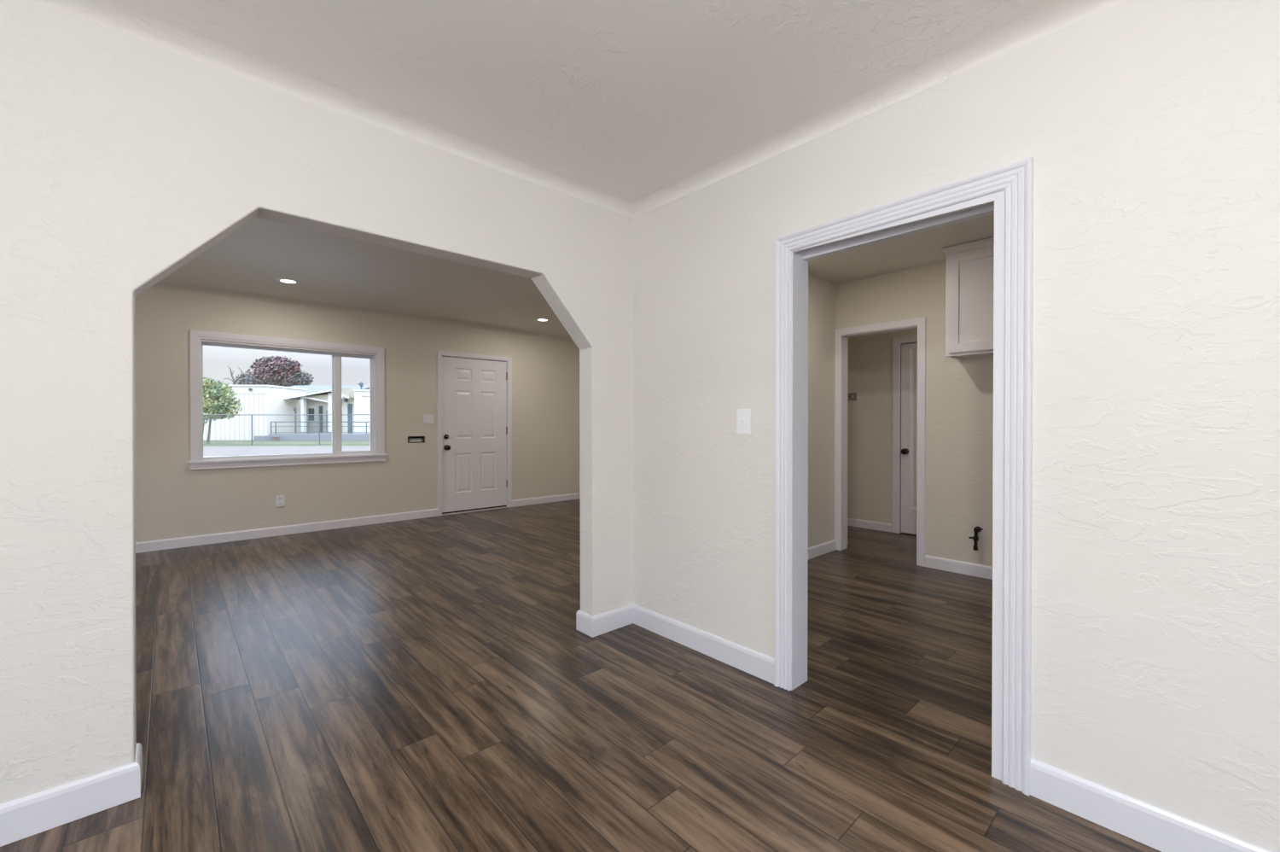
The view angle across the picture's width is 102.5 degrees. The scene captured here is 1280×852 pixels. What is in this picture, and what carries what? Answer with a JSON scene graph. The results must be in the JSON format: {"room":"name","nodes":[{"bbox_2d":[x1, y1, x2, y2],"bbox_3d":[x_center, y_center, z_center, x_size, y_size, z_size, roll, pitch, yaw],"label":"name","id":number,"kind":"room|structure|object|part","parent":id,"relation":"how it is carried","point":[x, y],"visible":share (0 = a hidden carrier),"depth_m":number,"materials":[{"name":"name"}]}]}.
{"room":"empty dining room","nodes":[
{"label":"empty dining room","id":0,"kind":"room"},
{"bbox_2d":[134,286,579,541],"bbox_3d":[-3.279,0.086,5.721,6.700,3.060,0.150,0,0,-43],"label":"wall","id":1,"kind":"structure","parent":0,"point":[173,499],"depth_m":5.56,"materials":[{"name":"beige paint"}]},
{"bbox_2d":[276,494,285,506],"bbox_3d":[-3.673,0.766,5.246,0.072,0.116,0.023,0,0,-43],"label":"wall outlet","id":2,"kind":"object","parent":1,"relation":"attached to","point":[280,498],"visible":1,"depth_m":5.25,"materials":[{"name":"white plastic"}]},
{"bbox_2d":[277,500,284,506],"bbox_3d":[-3.672,0.797,5.244,0.056,0.050,0.017,0,0,-43],"label":"receptacle","id":3,"kind":"object","parent":2,"relation":"attached to","point":[279,503],"depth_m":5.24,"materials":[{"name":"white plastic"}]},
{"bbox_2d":[135,508,437,552],"bbox_3d":[-4.056,1.074,4.903,4.242,0.092,0.013,0,0,-43],"label":"baseboard","id":4,"kind":"structure","parent":1,"relation":"attached to","point":[144,546],"depth_m":5.21,"materials":[{"name":"white paint"}]},
{"bbox_2d":[187,329,387,469],"bbox_3d":[-3.604,-0.247,5.392,1.724,1.302,0.188,0,0,-43],"label":"window","id":5,"kind":"structure","parent":1,"relation":"in","point":[376,452],"depth_m":5.37,"materials":[{"name":"white paint"}]},
{"bbox_3d":[-3.554,0.335,5.341,1.724,0.023,0.040,0,0,-43],"label":"sill","id":6,"kind":"part","parent":5,"relation":"part of","materials":[{"name":"white paint"}]},
{"bbox_3d":[-3.203,-0.242,5.803,0.322,1.072,0.022,0,0,-43],"label":"sash","id":7,"kind":"part","parent":5,"relation":"part of","materials":[{"name":"glass"}]},
{"bbox_2d":[407,436,424,442],"bbox_3d":[-2.717,0.160,6.200,0.194,0.076,0.104,0,0,-43],"label":"mail slot","id":8,"kind":"object","parent":1,"relation":"attached to","point":[410,439],"visible":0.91,"depth_m":6.20,"materials":[{"name":"black metal"}]},
{"bbox_2d":[423,414,433,423],"bbox_3d":[-2.574,-0.084,6.254,0.122,0.104,0.017,0,0,-43],"label":"light switch","id":9,"kind":"object","parent":1,"relation":"attached to","point":[427,418],"visible":1,"depth_m":6.25,"materials":[{"name":"white plastic"}]},
{"bbox_2d":[437,350,511,516],"bbox_3d":[-2.159,0.090,6.710,1.008,2.038,0.206,0,0,-43],"label":"door","id":10,"kind":"structure","parent":1,"relation":"in","point":[474,391],"depth_m":6.67,"materials":[{"name":"white paint"}]},
{"bbox_3d":[-2.398,0.270,6.400,0.066,0.066,0.072,0,0,-43],"label":"knob","id":11,"kind":"part","parent":10,"relation":"part of","materials":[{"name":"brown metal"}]},
{"bbox_2d":[512,492,580,506],"bbox_3d":[-1.290,1.059,7.441,1.251,0.092,0.013,0,0,-43],"label":"baseboard","id":12,"kind":"structure","parent":1,"relation":"attached to","point":[570,496],"depth_m":7.36,"materials":[{"name":"white paint"}]},
{"bbox_2d":[151,217,573,341],"bbox_3d":[-1.867,-1.335,4.172,6.499,0.184,4.028,0,0,-43],"label":"ceiling","id":13,"kind":"structure","parent":0,"point":[334,272],"depth_m":4.68,"materials":[{"name":"paint"}]},
{"bbox_2d":[275,277,300,283],"bbox_3d":[-3.166,-1.303,4.620,0.180,0.012,0.180,0,0,-43],"label":"recessed light","id":14,"kind":"object","parent":13,"relation":"in","point":[281,279],"visible":1,"depth_m":4.59,"materials":[{"name":"white ceramic"}]},
{"bbox_2d":[535,317,549,320],"bbox_3d":[-1.205,-1.314,6.351,0.180,0.012,0.180,0,0,-43],"label":"recessed light","id":15,"kind":"object","parent":13,"relation":"in","point":[538,318],"visible":1,"depth_m":6.33,"materials":[{"name":"white ceramic"}]},
{"bbox_2d":[0,0,848,804],"bbox_3d":[-0.464,-0.121,2.651,6.500,2.610,0.121,0,0,-43],"label":"wall","id":16,"kind":"structure","parent":0,"point":[124,160],"depth_m":1.56,"materials":[{"name":"beige paint"}]},
{"bbox_2d":[0,742,142,846],"bbox_3d":[-2.221,1.089,1.046,1.731,0.108,0.147,0,0,-43],"label":"baseboard","id":17,"kind":"structure","parent":16,"relation":"attached to","point":[25,817],"depth_m":1.48,"materials":[{"name":"white paint"}]},
{"bbox_2d":[576,539,836,683],"bbox_3d":[1.131,1.074,3.483,3.034,0.108,1.087,0,0,-43],"label":"baseboard","id":18,"kind":"structure","parent":16,"relation":"attached to","point":[759,665],"depth_m":2.70,"materials":[{"name":"white paint"}]},
{"bbox_2d":[27,0,1128,218],"bbox_3d":[-0.005,-1.264,0.197,3.668,0.179,4.106,0,0,-43],"label":"ceiling","id":19,"kind":"structure","parent":0,"point":[631,108],"depth_m":1.74,"materials":[{"name":"paint"}]},
{"bbox_2d":[0,498,1161,851],"bbox_3d":[-0.089,1.182,2.976,7.523,0.100,8.497,0,0,-43],"label":"floor","id":20,"kind":"structure","parent":0,"point":[432,683],"depth_m":2.04,"materials":[{"name":"brown wood"}]},
{"bbox_2d":[847,328,917,532],"bbox_3d":[3.101,-0.135,4.981,0.100,2.610,2.750,0,0,-43],"label":"wall","id":21,"kind":"structure","parent":0,"point":[869,481],"depth_m":5.55,"materials":[{"name":"beige paint"}]},
{"bbox_2d":[848,392,856,400],"bbox_3d":[2.348,-0.326,5.704,0.031,0.076,0.112,0,0,-43],"label":"thermostat","id":22,"kind":"object","parent":21,"relation":"attached to","point":[852,396],"visible":0.74,"depth_m":5.68,"materials":[{"name":"beige plastic"}]},
{"bbox_2d":[847,517,891,532],"bbox_3d":[2.423,1.073,5.644,0.013,0.085,0.668,0,0,-43],"label":"baseboard","id":23,"kind":"structure","parent":21,"relation":"attached to","point":[851,521],"depth_m":5.56,"materials":[{"name":"white paint"}]},
{"bbox_2d":[891,334,917,534],"bbox_3d":[2.903,0.097,5.115,0.104,2.042,0.743,0,0,-43],"label":"door","id":24,"kind":"structure","parent":21,"relation":"in","point":[909,352],"depth_m":5.31,"materials":[{"name":"white paint"}]},
{"bbox_3d":[2.724,0.262,5.285,0.068,0.062,0.062,0,0,-43],"label":"knob","id":25,"kind":"part","parent":24,"relation":"part of","materials":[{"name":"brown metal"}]},
{"bbox_2d":[808,214,994,285],"bbox_3d":[2.300,-1.332,2.328,2.367,0.139,4.133,0,0,-43],"label":"ceiling","id":26,"kind":"structure","parent":0,"point":[922,249],"depth_m":3.89,"materials":[{"name":"paint"}]},
{"bbox_2d":[835,261,993,566],"bbox_3d":[3.247,-0.124,3.137,0.112,2.610,4.234,0,0,-43],"label":"wall","id":27,"kind":"structure","parent":0,"point":[959,393],"depth_m":4.00,"materials":[{"name":"beige paint"}]},
{"bbox_2d":[834,316,925,566],"bbox_3d":[2.068,0.123,4.424,0.142,1.998,0.772,0,0,-43],"label":"door frame","id":28,"kind":"structure","parent":27,"relation":"attached to","point":[841,334],"depth_m":4.55,"materials":[{"name":"white paint"}]},
{"bbox_2d":[925,554,992,579],"bbox_3d":[3.423,1.086,2.860,0.013,0.092,3.378,0,0,-43],"label":"baseboard","id":29,"kind":"structure","parent":27,"relation":"attached to","point":[974,569],"depth_m":3.92,"materials":[{"name":"white paint"}]},
{"bbox_2d":[942,237,994,360],"bbox_3d":[2.611,-0.894,3.489,0.344,0.782,0.921,0,0,-43],"label":"upper cabinet","id":30,"kind":"object","parent":27,"relation":"attached to","point":[969,265],"visible":0.23,"depth_m":3.61,"materials":[{"name":"white paint"}]},
{"bbox_3d":[2.619,-1.263,3.494,0.320,0.044,0.921,0,0,-43],"label":"crown moulding","id":31,"kind":"part","parent":30,"relation":"part of","materials":[{"name":"white paint"}]},
{"bbox_2d":[968,526,983,550],"bbox_3d":[2.505,0.836,3.823,0.062,0.172,0.085,0,0,-43],"label":"pipe stub","id":32,"kind":"object","parent":27,"relation":"attached to","point":[976,529],"visible":1,"depth_m":3.80,"materials":[{"name":"black metal"}]},
{"bbox_2d":[633,0,1279,851],"bbox_3d":[1.426,-0.114,1.448,0.121,2.610,4.207,0,0,-43],"label":"wall","id":33,"kind":"structure","parent":0,"point":[1150,129],"depth_m":1.47,"materials":[{"name":"beige paint"}]},
{"bbox_2d":[736,408,750,434],"bbox_3d":[0.477,-0.020,2.380,0.017,0.116,0.075,0,0,-43],"label":"light switch","id":34,"kind":"object","parent":33,"relation":"attached to","point":[743,416],"visible":1,"depth_m":2.38,"materials":[{"name":"white plastic"}]},
{"bbox_2d":[773,157,1033,795],"bbox_3d":[0.949,0.155,1.960,0.157,1.963,0.904,0,0,-43],"label":"door frame","id":35,"kind":"structure","parent":33,"relation":"attached to","point":[1005,192],"depth_m":1.66,"materials":[{"name":"white paint"}]},
{"bbox_2d":[1029,757,1270,851],"bbox_3d":[1.969,1.091,0.763,0.013,0.108,2.254,0,0,-43],"label":"baseboard","id":36,"kind":"structure","parent":33,"relation":"attached to","point":[1154,827],"depth_m":1.43,"materials":[{"name":"white paint"}]},
{"label":"outside","id":37,"kind":"structure","parent":0,"visible":0},
{"bbox_2d":[203,440,369,446],"bbox_3d":[-25.000,1.122,80.508,190.000,0.200,99.000,0,0,0],"label":"lawn","id":38,"kind":"structure","parent":37,"point":[215,443],"depth_m":37.50,"materials":[{"name":"green plant"}]},
{"bbox_2d":[203,377,242,443],"bbox_3d":[-32.028,-1.150,37.444,5.432,4.875,3.377,0,0,0],"label":"street tree","id":39,"kind":"object","parent":38,"relation":"on","point":[220,394],"visible":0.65,"depth_m":37.24,"materials":[{"name":"green plant"}]},
{"bbox_2d":[224,366,244,384],"bbox_3d":[-55.359,-3.539,69.980,2.833,9.247,0.440,0,0,0],"label":"bare tree","id":40,"kind":"object","parent":38,"relation":"on","point":[231,372],"visible":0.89,"depth_m":69.92,"materials":[{"name":"grey plant"}]},
{"bbox_2d":[203,384,307,440],"bbox_3d":[-40.742,-1.187,47.244,16.715,4.814,5.500,0,0,0],"label":"school building","id":41,"kind":"structure","parent":38,"relation":"on","point":[254,398],"depth_m":44.70,"materials":[{"name":"white paint"}]},
{"bbox_2d":[232,369,314,386],"bbox_3d":[-62.533,-4.450,87.922,12.628,10.873,6.718,0,0,0],"label":"tree","id":42,"kind":"object","parent":38,"relation":"on","point":[300,379],"visible":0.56,"depth_m":87.05,"materials":[{"name":"grey plant"}]},
{"bbox_2d":[247,355,302,385],"bbox_3d":[-55.144,-4.820,78.086,7.254,11.730,6.312,0,0,0],"label":"tree","id":43,"kind":"object","parent":38,"relation":"on","point":[274,368],"visible":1,"depth_m":77.11,"materials":[{"name":"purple plant"}]},
{"bbox_2d":[272,436,280,441],"bbox_3d":[-30.463,1.060,43.007,0.343,0.371,0.500,0,0,0],"label":"utility box","id":44,"kind":"object","parent":38,"relation":"on","point":[275,438],"visible":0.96,"depth_m":42.81,"materials":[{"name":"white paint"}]},
{"bbox_2d":[203,413,369,445],"bbox_3d":[-22.751,0.246,34.542,16.518,2.097,0.075,0,0,-2],"label":"fence","id":45,"kind":"object","parent":38,"relation":"on","point":[318,415],"visible":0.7,"depth_m":34.48,"materials":[{"name":"metal"}]},
{"bbox_3d":[-26.000,0.267,34.402,0.075,2.058,0.075,0,0,0],"label":"post","id":46,"kind":"part","parent":45,"relation":"part of","materials":[{"name":"metal"}]},
{"bbox_3d":[-22.750,-0.757,34.536,16.515,0.089,0.059,0,0,-2],"label":"rail","id":47,"kind":"part","parent":45,"relation":"part of","materials":[{"name":"metal"}]},
{"bbox_3d":[-21.600,0.266,34.591,0.075,2.058,0.075,0,0,0],"label":"post","id":48,"kind":"part","parent":45,"relation":"part of","materials":[{"name":"metal"}]},
{"bbox_2d":[293,407,296,433],"bbox_3d":[-30.891,-0.227,46.025,0.245,2.907,0.150,0,0,0],"label":"sign post","id":49,"kind":"object","parent":38,"relation":"on","point":[294,408],"visible":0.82,"depth_m":46.00,"materials":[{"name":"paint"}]},
{"bbox_2d":[253,433,369,441],"bbox_3d":[-25.854,0.955,44.157,12.573,0.565,2.900,0,0,0],"label":"concrete ramp","id":50,"kind":"object","parent":38,"relation":"on","point":[291,436],"visible":0.64,"depth_m":43.60,"materials":[{"name":"grey concrete"}]},
{"bbox_2d":[270,421,369,433],"bbox_3d":[-25.511,0.145,43.702,11.887,1.061,0.090,0,0,0],"label":"ramp railing","id":51,"kind":"object","parent":50,"relation":"on","point":[275,426],"visible":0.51,"depth_m":43.68,"materials":[{"name":"metal"}]},
{"bbox_3d":[-25.504,0.567,43.704,11.873,0.059,0.059,0,0,0],"label":"handrail","id":52,"kind":"part","parent":51,"relation":"part of","materials":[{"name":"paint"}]},
{"bbox_3d":[-25.504,0.045,43.701,11.873,0.049,0.049,0,0,0],"label":"handrail","id":53,"kind":"part","parent":51,"relation":"part of","materials":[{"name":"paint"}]},
{"bbox_3d":[-25.504,-0.346,43.699,11.873,0.079,0.079,0,0,0],"label":"handrail","id":54,"kind":"part","parent":51,"relation":"part of","materials":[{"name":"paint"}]},
{"bbox_2d":[290,385,369,433],"bbox_3d":[-33.358,-1.625,55.951,8.654,5.586,11.480,0,0,0],"label":"building","id":55,"kind":"structure","parent":38,"relation":"on","point":[313,406],"depth_m":51.00,"materials":[{"name":"paint"}]},
{"bbox_3d":[-32.583,-1.153,50.924,0.550,1.210,0.040,0,0,0],"label":"pane","id":56,"kind":"part","parent":55,"relation":"part of","materials":[{"name":"grey glass"}]},
{"bbox_3d":[-31.676,-0.697,50.957,0.348,2.586,0.080,0,0,0],"label":"door","id":57,"kind":"part","parent":55,"relation":"part of","materials":[{"name":"teal paint"}]},
{"bbox_3d":[-31.019,-0.464,50.958,0.254,2.119,0.080,0,0,0],"label":"door","id":58,"kind":"part","parent":55,"relation":"part of","materials":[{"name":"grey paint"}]},
{"bbox_2d":[341,387,355,433],"bbox_3d":[-27.082,-1.131,48.294,1.263,4.690,3.400,0,0,0],"label":"entrance wing","id":59,"kind":"object","parent":38,"relation":"on","point":[347,393],"visible":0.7,"depth_m":47.70,"materials":[{"name":"paint"}]},
{"bbox_2d":[284,389,331,431],"bbox_3d":[-29.970,-1.444,47.892,4.940,3.920,2.200,0,0,0],"label":"porch canopy","id":60,"kind":"object","parent":59,"relation":"attached to","point":[326,395],"visible":0.65,"depth_m":47.19,"materials":[{"name":"paint"}]},
{"bbox_3d":[-31.043,-1.103,47.394,0.257,3.243,0.400,0,0,0],"label":"post","id":61,"kind":"part","parent":60,"relation":"part of","materials":[{"name":"white paint"}]},
{"bbox_3d":[-28.394,-1.258,47.393,0.544,3.554,0.400,0,0,0],"label":"post","id":62,"kind":"part","parent":60,"relation":"part of","materials":[{"name":"white paint"}]},
{"bbox_3d":[-26.979,-0.670,47.747,0.363,2.764,0.100,0,0,0],"label":"door","id":63,"kind":"part","parent":59,"relation":"part of","materials":[{"name":"teal paint"}]},
{"bbox_2d":[353,389,369,433],"bbox_3d":[-21.618,-1.037,50.505,8.063,4.474,9.180,0,0,0],"label":"school building","id":64,"kind":"structure","parent":38,"relation":"on","point":[361,396],"depth_m":46.00,"materials":[{"name":"paint"}]},
{"bbox_2d":[358,381,363,389],"bbox_3d":[-25.325,-3.641,46.579,0.448,0.780,0.336,0,0,0],"label":"roof vent","id":65,"kind":"object","parent":64,"relation":"on","point":[361,383],"visible":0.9,"depth_m":46.48,"materials":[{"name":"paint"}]},
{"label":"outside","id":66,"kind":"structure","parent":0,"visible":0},
{"bbox_2d":[203,445,369,455],"bbox_3d":[-17.500,1.428,29.009,115.326,0.200,10.997,0,0,-1],"label":"sidewalk","id":67,"kind":"structure","parent":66,"point":[207,450],"depth_m":28.14,"materials":[{"name":"grey concrete"}]}
]}

